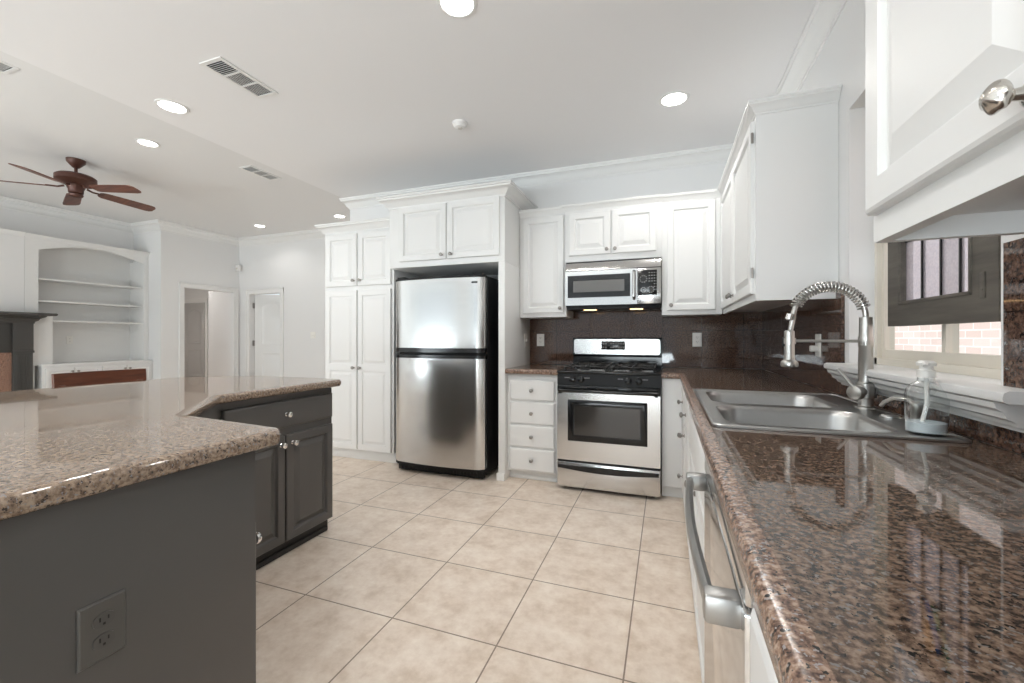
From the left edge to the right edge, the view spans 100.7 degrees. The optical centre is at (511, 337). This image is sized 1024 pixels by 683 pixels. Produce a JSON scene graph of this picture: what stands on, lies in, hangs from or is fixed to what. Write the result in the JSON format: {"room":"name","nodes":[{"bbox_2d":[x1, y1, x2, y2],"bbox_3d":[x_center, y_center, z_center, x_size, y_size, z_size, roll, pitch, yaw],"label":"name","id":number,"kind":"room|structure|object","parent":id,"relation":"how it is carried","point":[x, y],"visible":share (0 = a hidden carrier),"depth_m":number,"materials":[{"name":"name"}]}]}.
{"room":"kitchen","nodes":[
{"label":"kitchen","id":0,"kind":"room"},
{"bbox_2d":[0,233,23,311],"bbox_3d":[-6.983,-0.121,4.937,0.379,2.560,1.700,0,0,20],"label":"wall","id":1,"kind":"structure","parent":0,"point":[11,246],"depth_m":5.56,"materials":[{"name":"white paint"}]},
{"bbox_2d":[0,228,25,236],"bbox_3d":[-6.786,-1.371,4.865,0.040,0.060,1.700,0,0,20],"label":"trim","id":2,"kind":"structure","parent":1,"relation":"attached to","point":[2,231],"depth_m":5.55,"materials":[{"name":"white"}]},
{"bbox_2d":[0,209,133,249],"bbox_3d":[-7.839,-0.366,3.387,0.150,3.050,8.200,0,0,20],"label":"wall","id":3,"kind":"structure","parent":0,"point":[11,220],"depth_m":6.33,"materials":[{"name":"white paint"}]},
{"bbox_2d":[134,231,168,378],"bbox_3d":[-6.104,-0.366,7.129,0.850,3.050,0.120,0,0,20],"label":"wall","id":4,"kind":"structure","parent":0,"point":[156,243],"depth_m":6.98,"materials":[{"name":"white paint"}]},
{"bbox_2d":[0,51,349,237],"bbox_3d":[-6.645,-1.941,4.548,8.800,0.100,11.200,0,0,20],"label":"ceiling","id":5,"kind":"structure","parent":0,"point":[191,180],"depth_m":4.75,"materials":[{"name":"white paint"}]},
{"bbox_2d":[0,60,19,73],"bbox_3d":[-3.608,-1.888,2.836,0.180,0.007,0.380,0,0,20],"label":"ceiling vent","id":6,"kind":"object","parent":5,"relation":"in","point":[5,68],"visible":1,"depth_m":2.98,"materials":[{"name":"white metal"}]},
{"bbox_2d":[0,157,155,210],"bbox_3d":[-4.618,-1.689,4.562,1.373,0.405,1.328,0,0,20],"label":"ceiling fan","id":7,"kind":"object","parent":5,"relation":"hanging from","point":[76,183],"visible":1,"depth_m":4.49,"materials":[{"name":"brown wood"}]},
{"bbox_2d":[135,138,159,147],"bbox_3d":[-3.541,-1.888,4.129,0.190,0.006,0.190,0,0,20],"label":"recessed light","id":8,"kind":"object","parent":5,"relation":"in","point":[145,142],"visible":1,"depth_m":4.13,"materials":[{"name":"white"}]},
{"bbox_2d":[239,165,281,180],"bbox_3d":[-2.884,-1.888,4.881,0.180,0.007,0.400,0,0,20],"label":"ceiling vent","id":9,"kind":"object","parent":5,"relation":"in","point":[251,169],"visible":1,"depth_m":4.86,"materials":[{"name":"white metal"}]},
{"bbox_2d":[333,214,345,217],"bbox_3d":[-2.688,-1.888,6.619,0.190,0.006,0.190,0,0,20],"label":"recessed light","id":10,"kind":"object","parent":5,"relation":"in","point":[335,215],"visible":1,"depth_m":6.62,"materials":[{"name":"white"}]},
{"bbox_2d":[184,288,207,302],"bbox_3d":[-7.503,-0.366,10.448,3.150,3.050,0.100,0,0,20],"label":"wall","id":11,"kind":"structure","parent":0,"point":[188,293],"depth_m":10.52,"materials":[{"name":"white paint"}]},
{"bbox_2d":[184,303,204,376],"bbox_3d":[-7.854,0.149,10.508,0.750,2.000,0.048,0,0,20],"label":"door","id":12,"kind":"structure","parent":11,"relation":"in","point":[194,313],"depth_m":10.47,"materials":[{"name":"grey paint"}]},
{"bbox_2d":[184,298,207,376],"bbox_3d":[-7.854,0.099,10.508,0.930,2.120,0.026,0,0,20],"label":"trim","id":13,"kind":"structure","parent":11,"relation":"attached to","point":[205,300],"depth_m":10.36,"materials":[{"name":"white wood"}]},
{"bbox_2d":[169,233,238,377],"bbox_3d":[-5.527,-0.366,7.648,0.120,3.050,1.250,0,0,20],"label":"wall","id":14,"kind":"structure","parent":0,"point":[191,260],"depth_m":7.43,"materials":[{"name":"white paint"}]},
{"bbox_2d":[0,196,324,246],"bbox_3d":[-6.369,-1.816,4.604,10.602,0.150,3.912,0,0,-42],"label":"trim","id":15,"kind":"structure","parent":14,"relation":"attached to","point":[6,203],"depth_m":6.99,"materials":[{"name":"white wood"}]},
{"bbox_2d":[179,282,237,376],"bbox_3d":[-5.444,0.109,7.662,0.026,2.100,1.045,0,0,20],"label":"trim","id":16,"kind":"structure","parent":14,"relation":"attached to","point":[182,285],"depth_m":7.55,"materials":[{"name":"white wood"}]},
{"bbox_2d":[208,291,228,376],"bbox_3d":[-5.822,-0.366,8.782,1.150,3.050,0.120,0,0,20],"label":"wall","id":17,"kind":"structure","parent":0,"point":[218,302],"depth_m":8.82,"materials":[{"name":"white paint"}]},
{"bbox_2d":[239,239,324,377],"bbox_3d":[-3.237,-0.366,7.521,4.510,3.050,0.120,0,0,20],"label":"wall","id":18,"kind":"structure","parent":0,"point":[298,267],"depth_m":7.73,"materials":[{"name":"white paint"}]},
{"bbox_2d":[235,265,240,270],"bbox_3d":[-5.228,-1.326,8.103,0.090,0.110,0.070,0,0,20],"label":"sensor","id":19,"kind":"object","parent":18,"relation":"attached to","point":[237,267],"visible":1,"depth_m":8.08,"materials":[{"name":"white plastic"}]},
{"bbox_2d":[245,288,283,376],"bbox_3d":[-4.642,0.121,7.955,0.947,2.075,0.026,0,0,20],"label":"trim","id":20,"kind":"structure","parent":18,"relation":"attached to","point":[248,292],"depth_m":8.01,"materials":[{"name":"white wood"}]},
{"bbox_2d":[253,295,279,376],"bbox_3d":[-4.595,0.161,8.209,0.774,1.975,0.062,0,0,-5],"label":"door","id":21,"kind":"structure","parent":18,"relation":"in","point":[266,343],"depth_m":8.18,"materials":[{"name":"white wood"}]},
{"bbox_2d":[310,332,315,337],"bbox_3d":[-3.546,-0.041,7.563,0.120,0.116,0.014,0,0,20],"label":"light switch","id":22,"kind":"object","parent":18,"relation":"attached to","point":[312,334],"visible":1,"depth_m":7.56,"materials":[{"name":"white plastic"}]},
{"bbox_2d":[0,0,815,197],"bbox_3d":[-0.761,-1.774,1.607,4.270,0.435,9.700,0,0,20],"label":"ceiling","id":23,"kind":"structure","parent":0,"point":[370,96],"depth_m":2.49,"materials":[{"name":"white paint"}]},
{"bbox_2d":[154,99,189,113],"bbox_3d":[-2.289,-1.553,2.861,0.190,0.006,0.190,0,0,20],"label":"recessed light","id":24,"kind":"object","parent":23,"relation":"in","point":[171,106],"visible":1,"depth_m":2.85,"materials":[{"name":"white glass"}]},
{"bbox_2d":[199,56,278,98],"bbox_3d":[-1.629,-1.553,2.554,0.170,0.007,0.375,0,0,20],"label":"ceiling vent","id":25,"kind":"object","parent":23,"relation":"in","point":[220,66],"visible":1,"depth_m":2.53,"materials":[{"name":"white metal"}]},
{"bbox_2d":[436,0,477,18],"bbox_3d":[-0.256,-1.553,1.976,0.190,0.006,0.190,0,0,20],"label":"recessed light","id":26,"kind":"object","parent":23,"relation":"in","point":[458,9],"visible":1,"depth_m":2.00,"materials":[{"name":"white glass"}]},
{"bbox_2d":[452,119,467,129],"bbox_3d":[-0.377,-1.535,3.080,0.110,0.042,0.110,0,0,20],"label":"smoke detector","id":27,"kind":"object","parent":23,"relation":"attached to","point":[459,124],"visible":1,"depth_m":3.05,"materials":[{"name":"white plastic"}]},
{"bbox_2d":[659,91,689,106],"bbox_3d":[1.057,-1.553,2.771,0.190,0.006,0.190,0,0,20],"label":"recessed light","id":28,"kind":"object","parent":23,"relation":"in","point":[674,98],"visible":1,"depth_m":2.76,"materials":[{"name":"white glass"}]},
{"bbox_2d":[256,456,701,682],"bbox_3d":[-4.639,1.209,3.818,13.070,0.100,11.200,0,0,20],"label":"floor","id":29,"kind":"structure","parent":0,"point":[413,576],"depth_m":1.98,"materials":[{"name":"beige tile"}]},
{"bbox_2d":[0,311,57,391],"bbox_3d":[-6.693,0.416,4.832,0.275,1.486,2.150,0,0,20],"label":"fireplace mantel","id":30,"kind":"object","parent":29,"relation":"on","point":[16,328],"visible":0.58,"depth_m":5.54,"materials":[{"name":"grey paint"}]},
{"bbox_2d":[0,311,57,323],"bbox_3d":[-6.693,-0.257,4.832,0.275,0.141,2.150,0,0,20],"label":"mantel shelf","id":31,"kind":"object","parent":30,"relation":"attached to","point":[5,317],"depth_m":5.53,"materials":[{"name":"grey paint"}]},
{"bbox_2d":[24,232,152,388],"bbox_3d":[-6.376,-0.121,6.392,0.544,2.560,1.446,0,0,20],"label":"bookcase","id":32,"kind":"object","parent":29,"relation":"on","point":[99,294],"visible":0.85,"depth_m":6.50,"materials":[{"name":"white wood"}]},
{"bbox_2d":[66,336,72,343],"bbox_3d":[-6.644,0.039,6.378,0.009,0.116,0.072,0,0,20],"label":"wall outlet","id":33,"kind":"object","parent":32,"relation":"attached to","point":[69,339],"visible":1,"depth_m":6.38,"materials":[{"name":"white plastic"}]},
{"bbox_2d":[51,368,146,387],"bbox_3d":[-2.392,0.685,2.595,0.501,0.952,0.460,0,0,20],"label":"bar stool","id":34,"kind":"object","parent":29,"relation":"on","point":[124,375],"visible":0.2,"depth_m":2.65,"materials":[{"name":"brown wood"}]},
{"bbox_2d":[0,376,340,682],"bbox_3d":[-1.582,0.706,1.362,1.931,0.906,2.678,0,0,20],"label":"kitchen island","id":35,"kind":"object","parent":29,"relation":"on","point":[173,493],"visible":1,"depth_m":0.97,"materials":[{"name":"grey paint"}]},
{"bbox_2d":[76,588,125,673],"bbox_3d":[-0.778,0.556,0.808,0.009,0.114,0.074,0,0,20],"label":"wall outlet","id":36,"kind":"object","parent":35,"relation":"attached to","point":[100,625],"visible":1,"depth_m":0.80,"materials":[{"name":"grey plastic"}]},
{"bbox_2d":[93,631,114,649],"bbox_3d":[-0.777,0.575,0.807,0.004,0.027,0.033,0,0,20],"label":"receptacle","id":37,"kind":"object","parent":36,"relation":"attached to","point":[102,640],"depth_m":0.81,"materials":[{"name":"black plastic"}]},
{"bbox_2d":[93,610,114,628],"bbox_3d":[-0.777,0.536,0.807,0.004,0.027,0.033,0,0,20],"label":"receptacle","id":38,"kind":"object","parent":36,"relation":"attached to","point":[102,619],"depth_m":0.81,"materials":[{"name":"grey plastic"}]},
{"bbox_2d":[314,216,420,462],"bbox_3d":[-1.388,0.036,4.274,0.863,2.245,0.678,0,0,20],"label":"pantry cabinet","id":39,"kind":"object","parent":29,"relation":"on","point":[360,282],"visible":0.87,"depth_m":3.98,"materials":[{"name":"white wood"}]},
{"bbox_2d":[396,273,497,478],"bbox_3d":[-0.512,0.319,3.846,0.852,1.680,0.723,0,0,20],"label":"refrigerator","id":40,"kind":"object","parent":29,"relation":"on","point":[447,326],"visible":0.97,"depth_m":3.50,"materials":[{"name":"silver metal"}]},
{"bbox_2d":[376,179,538,480],"bbox_3d":[-0.476,-0.039,3.896,1.273,2.395,0.764,0,0,20],"label":"tall cabinet","id":41,"kind":"object","parent":29,"relation":"on","point":[475,228],"visible":0.83,"depth_m":3.57,"materials":[{"name":"white wood"}]},
{"bbox_2d":[524,334,526,346],"bbox_3d":[0.129,0.029,3.922,0.014,0.116,0.072,0,0,20],"label":"light switch","id":42,"kind":"object","parent":41,"relation":"attached to","point":[525,335],"visible":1,"depth_m":3.91,"materials":[{"name":"white plastic"}]},
{"bbox_2d":[508,374,557,481],"bbox_3d":[0.262,0.727,3.675,0.429,0.864,0.674,0,0,20],"label":"base cabinet","id":43,"kind":"object","parent":29,"relation":"on","point":[532,399],"visible":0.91,"depth_m":3.39,"materials":[{"name":"white wood"}]},
{"bbox_2d":[505,364,572,374],"bbox_3d":[0.259,0.273,3.667,0.429,0.040,0.663,0,0,20],"label":"countertop","id":44,"kind":"structure","parent":43,"relation":"on","point":[536,369],"depth_m":3.41,"materials":[{"name":"brown stone"}]},
{"bbox_2d":[557,338,661,496],"bbox_3d":[0.801,0.580,3.410,0.758,1.158,0.734,0,0,20],"label":"gas range","id":45,"kind":"object","parent":29,"relation":"on","point":[609,402],"visible":1,"depth_m":3.15,"materials":[{"name":"silver metal"}]},
{"bbox_2d":[557,362,661,375],"bbox_3d":[0.806,0.244,3.425,0.758,0.059,0.612,0,0,20],"label":"cooktop","id":46,"kind":"object","parent":45,"relation":"in","point":[578,368],"depth_m":3.25,"materials":[{"name":"black metal"}]},
{"bbox_2d":[662,378,684,502],"bbox_3d":[1.448,0.727,2.977,0.749,0.864,1.146,0,0,20],"label":"base cabinet","id":47,"kind":"object","parent":29,"relation":"on","point":[673,394],"visible":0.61,"depth_m":3.03,"materials":[{"name":"white wood"}]},
{"bbox_2d":[678,396,689,541],"bbox_3d":[1.212,0.727,2.190,0.652,0.864,0.495,0,0,20],"label":"base cabinet","id":48,"kind":"object","parent":29,"relation":"on","point":[686,406],"visible":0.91,"depth_m":2.29,"materials":[{"name":"white wood"}]},
{"bbox_2d":[684,409,705,682],"bbox_3d":[0.959,0.727,1.494,0.652,0.864,0.985,0,0,20],"label":"base cabinet","id":49,"kind":"object","parent":29,"relation":"on","point":[696,457],"visible":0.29,"depth_m":1.43,"materials":[{"name":"white wood"}]},
{"bbox_2d":[685,458,753,682],"bbox_3d":[0.664,0.728,0.745,0.663,0.862,0.615,0,0,20],"label":"dishwasher","id":50,"kind":"object","parent":29,"relation":"on","point":[727,605],"visible":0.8,"depth_m":0.71,"materials":[{"name":"silver metal"}]},
{"bbox_2d":[750,608,777,682],"bbox_3d":[0.318,0.727,-0.267,0.652,0.864,1.515,0,0,20],"label":"base cabinet","id":51,"kind":"object","parent":29,"relation":"on","point":[761,667],"visible":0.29,"depth_m":0.49,"materials":[{"name":"white wood"}]},
{"bbox_2d":[662,367,1023,682],"bbox_3d":[0.828,0.273,1.277,0.751,0.040,4.766,0,0,20],"label":"countertop","id":52,"kind":"structure","parent":51,"relation":"on","point":[861,559],"depth_m":0.51,"materials":[{"name":"brown stone"}]},
{"bbox_2d":[780,281,876,409],"bbox_3d":[1.126,0.022,1.513,0.289,0.450,0.085,0,0,20],"label":"kitchen faucet","id":53,"kind":"object","parent":52,"relation":"on","point":[864,391],"visible":1,"depth_m":1.49,"materials":[{"name":"silver metal"}]},
{"bbox_2d":[694,389,971,442],"bbox_3d":[0.984,0.342,1.516,0.568,0.196,0.887,0,0,20],"label":"sink","id":54,"kind":"object","parent":52,"relation":"in","point":[817,413],"visible":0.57,"depth_m":1.48,"materials":[{"name":"metal"}]},
{"bbox_2d":[879,413,902,418],"bbox_3d":[1.172,0.242,1.313,0.055,0.010,0.056,0,0,20],"label":"cover","id":55,"kind":"object","parent":54,"relation":"on","point":[884,415],"visible":1,"depth_m":1.30,"materials":[{"name":"silver metal"}]},
{"bbox_2d":[879,396,922,418],"bbox_3d":[1.115,0.209,1.222,0.037,0.077,0.115,0,0,-20],"label":"soap dispenser","id":56,"kind":"object","parent":54,"relation":"on","point":[916,408],"visible":0.68,"depth_m":1.19,"materials":[{"name":"silver metal"}]},
{"bbox_2d":[904,360,949,436],"bbox_3d":[1.066,0.153,1.093,0.085,0.187,0.085,0,0,20],"label":"soap bottle","id":57,"kind":"object","parent":54,"relation":"on","point":[926,370],"visible":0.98,"depth_m":1.08,"materials":[{"name":"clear glass"}]},
{"bbox_2d":[350,162,763,369],"bbox_3d":[0.182,-0.199,4.139,4.230,2.715,0.140,0,0,20],"label":"wall","id":58,"kind":"structure","parent":0,"point":[706,176],"depth_m":3.78,"materials":[{"name":"white paint"}]},
{"bbox_2d":[518,206,572,318],"bbox_3d":[0.311,-0.647,3.822,0.420,0.942,0.364,0,0,20],"label":"upper cabinet","id":59,"kind":"object","parent":58,"relation":"attached to","point":[542,230],"visible":0.96,"depth_m":3.68,"materials":[{"name":"white wood"}]},
{"bbox_2d":[560,194,661,262],"bbox_3d":[0.846,-0.876,3.609,0.808,0.484,0.399,0,0,20],"label":"upper cabinet","id":60,"kind":"object","parent":58,"relation":"attached to","point":[628,227],"visible":0.96,"depth_m":3.44,"materials":[{"name":"white wood"}]},
{"bbox_2d":[565,257,661,311],"bbox_3d":[0.859,-0.429,3.588,0.760,0.400,0.426,0,0,20],"label":"microwave","id":61,"kind":"object","parent":60,"relation":"attached to","point":[628,284],"visible":1,"depth_m":3.44,"materials":[{"name":"silver metal"}]},
{"bbox_2d":[530,310,761,368],"bbox_3d":[1.086,0.008,3.727,1.943,0.488,0.013,0,0,20],"label":"backsplash","id":62,"kind":"structure","parent":58,"relation":"attached to","point":[732,339],"depth_m":3.62,"materials":[{"name":"brown granite"}]},
{"bbox_2d":[537,334,543,345],"bbox_3d":[0.269,0.024,4.013,0.072,0.116,0.009,0,0,20],"label":"wall outlet","id":63,"kind":"object","parent":62,"relation":"attached to","point":[540,337],"visible":1,"depth_m":4.01,"materials":[{"name":"white plastic"}]},
{"bbox_2d":[692,333,701,346],"bbox_3d":[1.547,0.019,3.547,0.072,0.116,0.009,0,0,20],"label":"wall outlet","id":64,"kind":"object","parent":62,"relation":"attached to","point":[696,337],"visible":1,"depth_m":3.54,"materials":[{"name":"white plastic"}]},
{"bbox_2d":[662,188,721,316],"bbox_3d":[1.434,-0.647,3.405,0.436,0.942,0.379,0,0,20],"label":"upper cabinet","id":65,"kind":"object","parent":58,"relation":"attached to","point":[691,220],"visible":0.97,"depth_m":3.26,"materials":[{"name":"white wood"}]},
{"bbox_2d":[766,0,1023,455],"bbox_3d":[0.807,-0.199,-0.145,0.155,2.715,7.480,0,0,20],"label":"wall","id":66,"kind":"structure","parent":0,"point":[841,60],"depth_m":1.80,"materials":[{"name":"white paint"}]},
{"bbox_2d":[339,0,847,209],"bbox_3d":[-1.120,-1.500,0.887,4.171,0.110,7.700,0,0,20],"label":"trim","id":67,"kind":"structure","parent":66,"relation":"attached to","point":[824,15],"depth_m":3.59,"materials":[{"name":"white wood"}]},
{"bbox_2d":[718,85,841,313],"bbox_3d":[1.555,-0.647,2.701,0.382,0.942,1.616,0,0,20],"label":"upper cabinet","id":68,"kind":"object","parent":66,"relation":"attached to","point":[778,187],"visible":0.99,"depth_m":1.99,"materials":[{"name":"white wood"}]},
{"bbox_2d":[762,238,1023,454],"bbox_3d":[1.189,0.008,1.153,0.012,0.488,4.780,0,0,20],"label":"backsplash","id":69,"kind":"structure","parent":66,"relation":"attached to","point":[825,317],"depth_m":1.85,"materials":[{"name":"brown granite"}]},
{"bbox_2d":[809,334,820,356],"bbox_3d":[1.522,0.041,2.138,0.038,0.116,0.072,0,0,20],"label":"wall outlet","id":70,"kind":"object","parent":69,"relation":"attached to","point":[817,348],"visible":0.86,"depth_m":2.12,"materials":[{"name":"white plastic"}]},
{"bbox_2d":[824,363,1023,432],"bbox_3d":[1.273,0.155,1.332,0.189,0.091,1.055,0,0,20],"label":"window sill","id":71,"kind":"structure","parent":66,"relation":"attached to","point":[981,399],"depth_m":1.06,"materials":[{"name":"white wood"}]},
{"bbox_2d":[875,236,1000,379],"bbox_3d":[1.371,-0.429,1.366,0.094,1.085,0.874,0,0,20],"label":"window","id":72,"kind":"structure","parent":66,"relation":"in","point":[949,360],"depth_m":1.34,"materials":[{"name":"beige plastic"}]},
{"bbox_2d":[865,0,1023,242],"bbox_3d":[0.516,-0.739,-0.116,0.407,1.105,1.935,0,0,20],"label":"upper cabinet","id":73,"kind":"object","parent":66,"relation":"attached to","point":[944,79],"visible":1,"depth_m":0.63,"materials":[{"name":"white wood"}]},
{"label":"outside","id":74,"kind":"structure","parent":0,"visible":0},
{"bbox_3d":[0.000,1.394,0.000,28.000,0.230,24.000,0,0,20],"label":"ground","id":75,"kind":"structure","parent":74,"visible":0},
{"bbox_2d":[895,238,1000,354],"bbox_3d":[3.298,-0.791,1.460,0.200,4.500,11.000,0,0,20],"label":"brick wall","id":76,"kind":"structure","parent":75,"relation":"on","point":[984,337],"depth_m":4.22,"materials":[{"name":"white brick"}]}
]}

